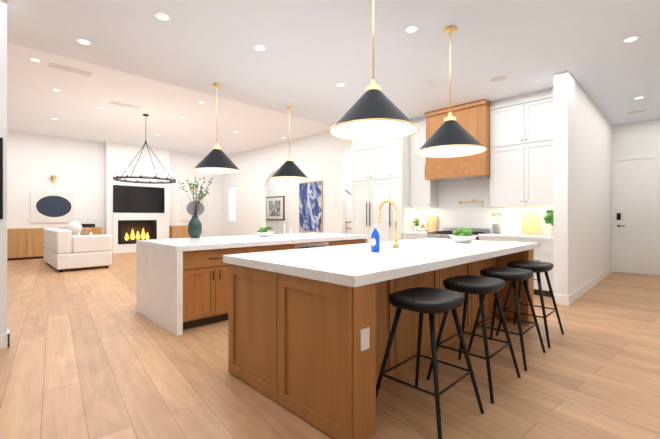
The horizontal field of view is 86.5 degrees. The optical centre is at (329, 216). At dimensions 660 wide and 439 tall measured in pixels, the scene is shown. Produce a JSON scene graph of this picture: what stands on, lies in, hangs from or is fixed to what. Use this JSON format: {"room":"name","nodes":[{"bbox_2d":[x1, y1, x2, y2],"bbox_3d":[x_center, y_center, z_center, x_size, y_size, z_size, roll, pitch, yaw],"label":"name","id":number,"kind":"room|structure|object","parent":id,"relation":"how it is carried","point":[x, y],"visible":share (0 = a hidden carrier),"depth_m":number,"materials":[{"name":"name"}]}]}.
{"room":"kitchen and living room","nodes":[
{"label":"kitchen and living room","id":0,"kind":"room"},
{"bbox_2d":[0,0,6,334],"bbox_3d":[-4.571,-0.398,1.848,4.220,3.240,0.150,0,0,-45],"label":"wall","id":1,"kind":"structure","parent":0,"point":[3,135],"depth_m":3.26,"materials":[{"name":"white paint"}]},
{"bbox_2d":[0,138,2,218],"bbox_3d":[-3.434,-0.354,2.845,1.140,0.750,0.029,0,0,-45],"label":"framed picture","id":2,"kind":"object","parent":1,"relation":"attached to","point":[1,178],"visible":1,"depth_m":3.23,"materials":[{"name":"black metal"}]},
{"bbox_2d":[0,331,9,348],"bbox_3d":[-4.514,1.157,1.802,4.236,0.130,0.036,0,0,-45],"label":"baseboard","id":3,"kind":"structure","parent":1,"relation":"attached to","point":[4,338],"depth_m":3.26,"materials":[{"name":"white"}]},
{"bbox_2d":[7,130,221,236],"bbox_3d":[-8.496,-0.632,10.870,11.350,3.700,0.150,0,0,-45],"label":"wall","id":4,"kind":"structure","parent":0,"point":[35,161],"depth_m":11.18,"materials":[{"name":"white paint"}]},
{"bbox_2d":[31,189,75,222],"bbox_3d":[-8.466,-0.317,10.762,1.100,0.990,0.040,0,0,-45],"label":"art","id":5,"kind":"object","parent":4,"relation":"attached to","point":[53,206],"visible":0.94,"depth_m":10.72,"materials":[{"name":"white"}]},
{"bbox_2d":[51,175,55,182],"bbox_3d":[-8.436,-1.142,10.703,0.130,0.220,0.165,0,0,-45],"label":"sconce","id":6,"kind":"object","parent":4,"relation":"attached to","point":[53,177],"visible":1,"depth_m":10.66,"materials":[{"name":"gold metal"}]},
{"bbox_2d":[181,196,208,219],"bbox_3d":[-5.328,-0.328,13.874,1.100,0.930,0.040,0,0,-45],"label":"art","id":7,"kind":"object","parent":4,"relation":"attached to","point":[187,211],"visible":0.81,"depth_m":13.77,"materials":[{"name":"white"}]},
{"bbox_2d":[104,141,169,252],"bbox_3d":[-6.721,-0.633,12.311,2.000,3.700,0.298,0,0,-45],"label":"wall","id":8,"kind":"structure","parent":0,"point":[120,157],"depth_m":12.04,"materials":[{"name":"white paint"}]},
{"bbox_2d":[113,213,160,253],"bbox_3d":[-6.649,0.547,12.146,1.510,1.340,0.032,0,0,-45],"label":"fireplace surround","id":9,"kind":"object","parent":8,"relation":"attached to","point":[123,248],"visible":0.73,"depth_m":11.92,"materials":[{"name":"white paint"}]},
{"bbox_2d":[118,220,156,243],"bbox_3d":[-6.751,0.522,12.242,1.212,0.802,0.332,0,0,-45],"label":"fireplace insert","id":10,"kind":"object","parent":8,"relation":"in","point":[131,231],"visible":0.81,"depth_m":12.29,"materials":[{"name":"black metal"}]},
{"bbox_2d":[113,185,164,212],"bbox_3d":[-6.604,-0.598,12.186,1.630,0.910,0.039,0,0,-45],"label":"screen","id":11,"kind":"object","parent":8,"relation":"attached to","point":[133,199],"visible":0.92,"depth_m":12.13,"materials":[{"name":"black glass"}]},
{"bbox_2d":[7,42,332,155],"bbox_3d":[-5.212,-2.581,8.444,12.600,0.200,8.318,0,0,-45],"label":"ceiling","id":12,"kind":"structure","parent":0,"point":[35,103],"depth_m":8.34,"materials":[{"name":"white paint"}]},
{"bbox_2d":[28,58,41,61],"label":"recessed light","id":13,"kind":"object","parent":12,"relation":"in","point":[32,59],"depth_m":5.52,"materials":[{"name":"white"}]},
{"bbox_2d":[48,62,92,76],"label":"air vent","id":14,"kind":"object","parent":12,"relation":"in","point":[53,65],"depth_m":5.88,"materials":[{"name":"white"}]},
{"bbox_2d":[109,101,140,108],"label":"air vent","id":15,"kind":"object","parent":12,"relation":"in","point":[111,102],"depth_m":7.76,"materials":[{"name":"white metal"}]},
{"bbox_2d":[113,114,175,183],"bbox_3d":[-4.476,-1.671,8.521,1.356,1.616,1.360,0,0,-45],"label":"ring chandelier","id":16,"kind":"object","parent":12,"relation":"hanging from","point":[161,178],"visible":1,"depth_m":8.51,"materials":[{"name":"black metal"}]},
{"bbox_2d":[222,131,350,235],"bbox_3d":[-1.316,-0.632,11.582,0.150,3.700,9.250,0,0,-45],"label":"wall","id":17,"kind":"structure","parent":0,"point":[320,156],"depth_m":11.64,"materials":[{"name":"white paint"}]},
{"bbox_2d":[229,186,235,220],"bbox_3d":[-3.921,-0.534,14.209,0.050,1.430,0.640,0,0,-45],"label":"window","id":18,"kind":"structure","parent":17,"relation":"in","point":[232,203],"depth_m":14.28,"materials":[{"name":"white glass"}]},
{"bbox_2d":[299,180,322,232],"bbox_3d":[-0.597,-0.302,10.717,0.040,1.540,1.070,0,0,-45],"label":"painting","id":19,"kind":"object","parent":17,"relation":"attached to","point":[311,206],"visible":1,"depth_m":10.65,"materials":[{"name":"blue paint"}]},
{"bbox_2d":[266,150,351,233],"bbox_3d":[1.130,-0.632,10.819,0.150,3.700,11.178,0,0,-45],"label":"wall","id":20,"kind":"structure","parent":0,"point":[286,189],"depth_m":13.41,"materials":[{"name":"white paint"}]},
{"bbox_2d":[266,196,284,219],"bbox_3d":[-2.207,-0.334,14.043,0.043,0.940,1.200,0,0,-45],"label":"framed picture","id":21,"kind":"object","parent":20,"relation":"attached to","point":[275,208],"visible":1,"depth_m":13.98,"materials":[{"name":"black paper"}]},
{"bbox_2d":[0,252,659,438],"bbox_3d":[-2.361,1.270,6.849,14.400,0.100,15.400,0,0,-45],"label":"floor","id":22,"kind":"structure","parent":0,"point":[90,353],"depth_m":2.66,"materials":[{"name":"brown wood"}]},
{"bbox_2d":[7,227,101,260],"bbox_3d":[-8.798,0.778,10.131,3.680,0.880,0.468,0,0,-45],"label":"credenza","id":23,"kind":"object","parent":22,"relation":"on","point":[24,243],"visible":0.42,"depth_m":9.98,"materials":[{"name":"brown wood"}]},
{"bbox_2d":[81,224,94,226],"bbox_3d":[-7.736,0.282,11.204,0.340,0.108,0.280,0,0,-45],"label":"speaker box","id":24,"kind":"object","parent":23,"relation":"on","point":[88,225],"visible":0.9,"depth_m":11.10,"materials":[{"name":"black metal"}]},
{"bbox_2d":[43,221,111,271],"bbox_3d":[-6.383,0.661,8.810,1.050,1.114,2.350,0,0,-45],"label":"sofa","id":25,"kind":"object","parent":22,"relation":"on","point":[71,246],"visible":1,"depth_m":7.99,"materials":[{"name":"white fabric"}]},
{"bbox_2d":[170,225,189,237],"bbox_3d":[-5.589,0.777,13.314,0.920,0.880,0.468,0,0,-45],"label":"credenza","id":26,"kind":"object","parent":22,"relation":"on","point":[181,231],"visible":0.29,"depth_m":12.99,"materials":[{"name":"brown wood"}]},
{"bbox_2d":[136,232,369,335],"bbox_3d":[-0.929,0.760,5.170,3.130,0.920,1.340,0,0,-45],"label":"kitchen island","id":27,"kind":"object","parent":22,"relation":"on","point":[181,284],"visible":0.42,"depth_m":3.97,"materials":[{"name":"stone"}]},
{"bbox_2d":[179,177,212,237],"bbox_3d":[-1.898,-0.157,5.006,0.433,0.912,0.467,0,0,-45],"label":"vase","id":28,"kind":"object","parent":27,"relation":"on","point":[194,227],"visible":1,"depth_m":4.93,"materials":[{"name":"teal glazed ceramic"},{"name":"green leaf"}]},
{"bbox_2d":[256,227,273,236],"bbox_3d":[-0.989,0.225,5.323,0.300,0.148,0.300,0,0,-45],"label":"bowl","id":29,"kind":"object","parent":27,"relation":"on","point":[263,232],"visible":1,"depth_m":5.26,"materials":[{"name":"white ceramic"}]},
{"bbox_2d":[345,221,350,233],"bbox_3d":[1.214,0.678,9.929,0.975,1.080,1.640,0,0,-45],"label":"stairs","id":30,"kind":"structure","parent":22,"relation":"on","point":[347,227],"depth_m":9.99,"materials":[{"name":"white"}]},
{"bbox_2d":[351,140,390,242],"bbox_3d":[1.109,-0.356,7.892,0.635,3.149,1.126,0,0,-45],"label":"tall cabinet","id":31,"kind":"object","parent":22,"relation":"on","point":[380,172],"depth_m":7.65,"materials":[{"name":"white paint"}]},
{"bbox_2d":[223,250,533,438],"bbox_3d":[0.766,0.792,3.425,3.180,0.858,1.355,0,0,-45],"label":"kitchen island","id":32,"kind":"object","parent":22,"relation":"on","point":[309,330],"depth_m":2.24,"materials":[{"name":"wood"}]},
{"bbox_2d":[223,238,537,289],"bbox_3d":[0.783,0.331,3.408,3.220,0.060,1.374,0,0,-45],"label":"island countertop","id":33,"kind":"structure","parent":32,"relation":"on","point":[355,265],"depth_m":2.59,"materials":[{"name":"white stone"}]},
{"bbox_2d":[371,224,379,251],"bbox_3d":[0.387,0.183,2.997,0.051,0.235,0.084,0,0,-45],"label":"soap bottle","id":34,"kind":"object","parent":33,"relation":"on","point":[375,241],"visible":1,"depth_m":2.97,"materials":[{"name":"blue plastic"}]},
{"bbox_2d":[378,200,400,247],"bbox_3d":[0.597,0.067,3.486,0.118,0.466,0.230,0,0,-45],"label":"brass faucet","id":35,"kind":"object","parent":33,"relation":"on","point":[395,243],"visible":1,"depth_m":3.40,"materials":[{"name":"gold metal"}]},
{"bbox_2d":[449,227,478,242],"bbox_3d":[1.559,0.213,4.103,0.337,0.174,0.340,0,0,-45],"label":"bowl","id":36,"kind":"object","parent":33,"relation":"on","point":[466,235],"visible":1,"depth_m":4.03,"materials":[{"name":"white ceramic"}]},
{"bbox_2d":[391,136,418,240],"bbox_3d":[1.548,-0.356,7.450,0.635,3.149,0.380,0,0,-45],"label":"tall cabinet","id":37,"kind":"object","parent":22,"relation":"on","point":[400,148],"depth_m":7.20,"materials":[{"name":"white paint"}]},
{"bbox_2d":[376,287,483,438],"bbox_3d":[0.596,0.851,2.162,0.552,0.748,0.492,0,0,-45],"label":"stool","id":38,"kind":"object","parent":22,"relation":"on","point":[431,302],"visible":1,"depth_m":2.13,"materials":[{"name":"black"}]},
{"bbox_2d":[427,228,490,239],"bbox_3d":[2.384,0.720,6.540,0.690,1.000,0.930,0,0,-45],"label":"range","id":39,"kind":"object","parent":22,"relation":"on","point":[445,232],"visible":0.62,"depth_m":6.54,"materials":[{"name":"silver metal"}]},
{"bbox_2d":[426,275,520,403],"bbox_3d":[1.086,0.850,2.648,0.552,0.748,0.492,0,0,-45],"label":"stool","id":40,"kind":"object","parent":22,"relation":"on","point":[480,286],"visible":1,"depth_m":2.61,"materials":[{"name":"black metal"}]},
{"bbox_2d":[403,206,552,296],"bbox_3d":[2.632,0.517,6.346,0.651,1.405,2.702,0,0,-45],"label":"base cabinet","id":41,"kind":"object","parent":22,"relation":"on","point":[479,217],"visible":0.29,"depth_m":6.25,"materials":[{"name":"white paint"}]},
{"bbox_2d":[413,218,419,230],"bbox_3d":[1.823,0.160,7.329,0.145,0.276,0.152,0,0,-45],"label":"plant","id":42,"kind":"object","parent":41,"relation":"on","point":[417,220],"visible":0.98,"depth_m":7.29,"materials":[{"name":"green plant"}]},
{"bbox_2d":[417,224,427,230],"bbox_3d":[1.883,0.222,7.142,0.236,0.152,0.240,0,0,-45],"label":"fruit bowl","id":43,"kind":"object","parent":41,"relation":"on","point":[422,228],"visible":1,"depth_m":7.09,"materials":[{"name":"white ceramic"}]},
{"bbox_2d":[426,215,437,230],"bbox_3d":[2.095,0.132,7.211,0.075,0.326,0.220,0,0,-45],"label":"cutting board","id":44,"kind":"object","parent":41,"relation":"on","point":[431,219],"depth_m":7.20,"materials":[{"name":"brown wood"}]},
{"bbox_2d":[492,213,500,233],"bbox_3d":[2.939,0.113,6.190,0.145,0.371,0.166,0,0,-45],"label":"utensil crock","id":45,"kind":"object","parent":41,"relation":"on","point":[496,228],"visible":1,"depth_m":6.15,"materials":[{"name":"grey ceramic"}]},
{"bbox_2d":[521,211,540,234],"bbox_3d":[3.364,0.097,5.886,0.140,0.398,0.290,0,0,-45],"label":"cutting board","id":46,"kind":"object","parent":41,"relation":"on","point":[530,223],"depth_m":5.87,"materials":[{"name":"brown wood"}]},
{"bbox_2d":[543,209,552,235],"bbox_3d":[3.542,0.086,5.571,0.214,0.426,0.280,0,0,-45],"label":"plant pot","id":47,"kind":"object","parent":41,"relation":"on","point":[548,217],"visible":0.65,"depth_m":5.54,"materials":[{"name":"beige"}]},
{"bbox_2d":[468,267,545,370],"bbox_3d":[1.576,0.850,3.134,0.552,0.748,0.492,0,0,-45],"label":"stool","id":48,"kind":"object","parent":22,"relation":"on","point":[512,275],"visible":1,"depth_m":3.10,"materials":[{"name":"black metal"}]},
{"bbox_2d":[496,260,563,347],"bbox_3d":[2.066,0.850,3.620,0.552,0.748,0.492,0,0,-45],"label":"stool","id":49,"kind":"object","parent":22,"relation":"on","point":[537,267],"visible":0.96,"depth_m":3.59,"materials":[{"name":"black metal"}]},
{"bbox_2d":[6,0,659,125],"bbox_3d":[0.584,-2.319,3.735,14.200,0.600,6.532,0,0,-45],"label":"ceiling","id":50,"kind":"structure","parent":0,"point":[309,58],"depth_m":4.18,"materials":[{"name":"white paint"}]},
{"bbox_2d":[75,38,92,45],"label":"recessed light","id":51,"kind":"object","parent":50,"relation":"in","point":[82,41],"depth_m":4.03,"materials":[{"name":"white"}]},
{"bbox_2d":[153,12,171,20],"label":"recessed light","id":52,"kind":"object","parent":50,"relation":"in","point":[162,16],"depth_m":3.53,"materials":[{"name":"white"}]},
{"bbox_2d":[192,83,241,173],"bbox_3d":[-1.721,-1.356,5.347,0.724,1.324,0.724,0,0,-45],"label":"pendant light","id":53,"kind":"object","parent":50,"relation":"hanging from","point":[216,160],"visible":1,"depth_m":5.24,"materials":[{"name":"black metal"}]},
{"bbox_2d":[252,44,266,50],"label":"recessed light","id":54,"kind":"object","parent":50,"relation":"in","point":[258,47],"depth_m":4.18,"materials":[{"name":"white"}]},
{"bbox_2d":[270,106,308,180],"bbox_3d":[-0.747,-1.356,6.457,0.724,1.324,0.724,0,0,-45],"label":"pendant light","id":55,"kind":"object","parent":50,"relation":"hanging from","point":[288,170],"visible":1,"depth_m":6.33,"materials":[{"name":"black metal"}]},
{"bbox_2d":[335,83,345,86],"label":"recessed light","id":56,"kind":"object","parent":50,"relation":"in","point":[338,84],"depth_m":5.35,"materials":[{"name":"white"}]},
{"bbox_2d":[329,0,418,140],"bbox_3d":[0.354,-1.355,2.867,0.724,1.324,0.724,0,0,-45],"label":"pendant light","id":57,"kind":"object","parent":50,"relation":"hanging from","point":[373,113],"visible":1,"depth_m":2.79,"materials":[{"name":"black metal"}]},
{"bbox_2d":[403,25,418,32],"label":"recessed light","id":58,"kind":"object","parent":50,"relation":"in","point":[410,28],"depth_m":3.77,"materials":[{"name":"white"}]},
{"bbox_2d":[423,80,443,88],"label":"air vent","id":59,"kind":"object","parent":50,"relation":"in","point":[432,84],"depth_m":5.33,"materials":[{"name":"white"}]},
{"bbox_2d":[416,26,486,157],"bbox_3d":[1.291,-1.355,3.768,0.724,1.324,0.724,0,0,-45],"label":"pendant light","id":60,"kind":"object","parent":50,"relation":"hanging from","point":[451,137],"visible":1,"depth_m":3.70,"materials":[{"name":"black metal"}]},
{"bbox_2d":[491,76,506,81],"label":"ceiling speaker","id":61,"kind":"object","parent":50,"relation":"in","point":[499,78],"depth_m":5.11,"materials":[{"name":"white plastic"}]},
{"bbox_2d":[621,35,640,42],"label":"recessed light","id":62,"kind":"object","parent":50,"relation":"in","point":[632,38],"depth_m":3.99,"materials":[{"name":"white"}]},
{"bbox_2d":[626,109,646,113],"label":"air vent","id":63,"kind":"object","parent":50,"relation":"in","point":[645,110],"depth_m":6.71,"materials":[{"name":"white metal"}]},
{"bbox_2d":[438,178,506,233],"bbox_3d":[2.402,-0.401,7.151,0.150,3.240,4.178,0,0,-45],"label":"wall","id":64,"kind":"structure","parent":0,"point":[452,193],"depth_m":6.83,"materials":[{"name":"white paint"}]},
{"bbox_2d":[410,120,437,207],"bbox_3d":[1.951,-1.060,7.249,0.345,1.740,0.460,0,0,-45],"label":"upper cabinet","id":65,"kind":"object","parent":64,"relation":"attached to","point":[423,193],"depth_m":7.15,"materials":[{"name":"white paint"}]},
{"bbox_2d":[425,99,490,181],"bbox_3d":[2.442,-1.365,6.597,0.567,1.305,1.148,0,0,-45],"label":"wood range hood","id":66,"kind":"object","parent":64,"relation":"attached to","point":[473,119],"visible":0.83,"depth_m":6.27,"materials":[{"name":"brown wood"}]},
{"bbox_2d":[458,199,483,206],"bbox_3d":[2.649,-0.253,6.608,0.231,0.145,0.566,0,0,-45],"label":"pot filler","id":67,"kind":"object","parent":64,"relation":"attached to","point":[461,202],"visible":1,"depth_m":6.56,"materials":[{"name":"gold metal"}]},
{"bbox_2d":[490,92,553,206],"bbox_3d":[3.310,-1.059,5.879,0.345,1.740,1.086,0,0,-45],"label":"upper cabinet","id":68,"kind":"object","parent":64,"relation":"attached to","point":[521,146],"depth_m":5.77,"materials":[{"name":"white paint"}]},
{"bbox_2d":[553,70,611,295],"bbox_3d":[4.715,-0.400,6.380,4.210,3.240,0.170,0,0,-45],"label":"wall","id":69,"kind":"structure","parent":0,"point":[582,204],"depth_m":5.38,"materials":[{"name":"white paint"}]},
{"bbox_2d":[552,294,558,302],"bbox_3d":[3.250,1.155,5.063,0.306,0.130,0.018,0,0,-45],"label":"baseboard","id":70,"kind":"structure","parent":69,"relation":"attached to","point":[556,296],"depth_m":4.92,"materials":[{"name":"white"}]},
{"bbox_2d":[567,266,611,305],"bbox_3d":[4.758,1.155,6.291,4.176,0.130,0.014,0,0,-45],"label":"baseboard","id":71,"kind":"structure","parent":69,"relation":"attached to","point":[571,298],"depth_m":5.71,"materials":[{"name":"white wood"}]},
{"bbox_2d":[612,119,659,275],"bbox_3d":[7.020,-0.401,7.152,0.150,3.240,2.320,0,0,-45],"label":"wall","id":72,"kind":"structure","parent":0,"point":[637,138],"depth_m":7.51,"materials":[{"name":"white paint"}]},
{"bbox_2d":[612,153,659,275],"bbox_3d":[6.613,-0.046,7.394,0.079,2.530,1.057,0,0,-45],"label":"hall door","id":73,"kind":"structure","parent":72,"relation":"in","point":[636,214],"depth_m":7.48,"materials":[{"name":"white wood"}]}
]}

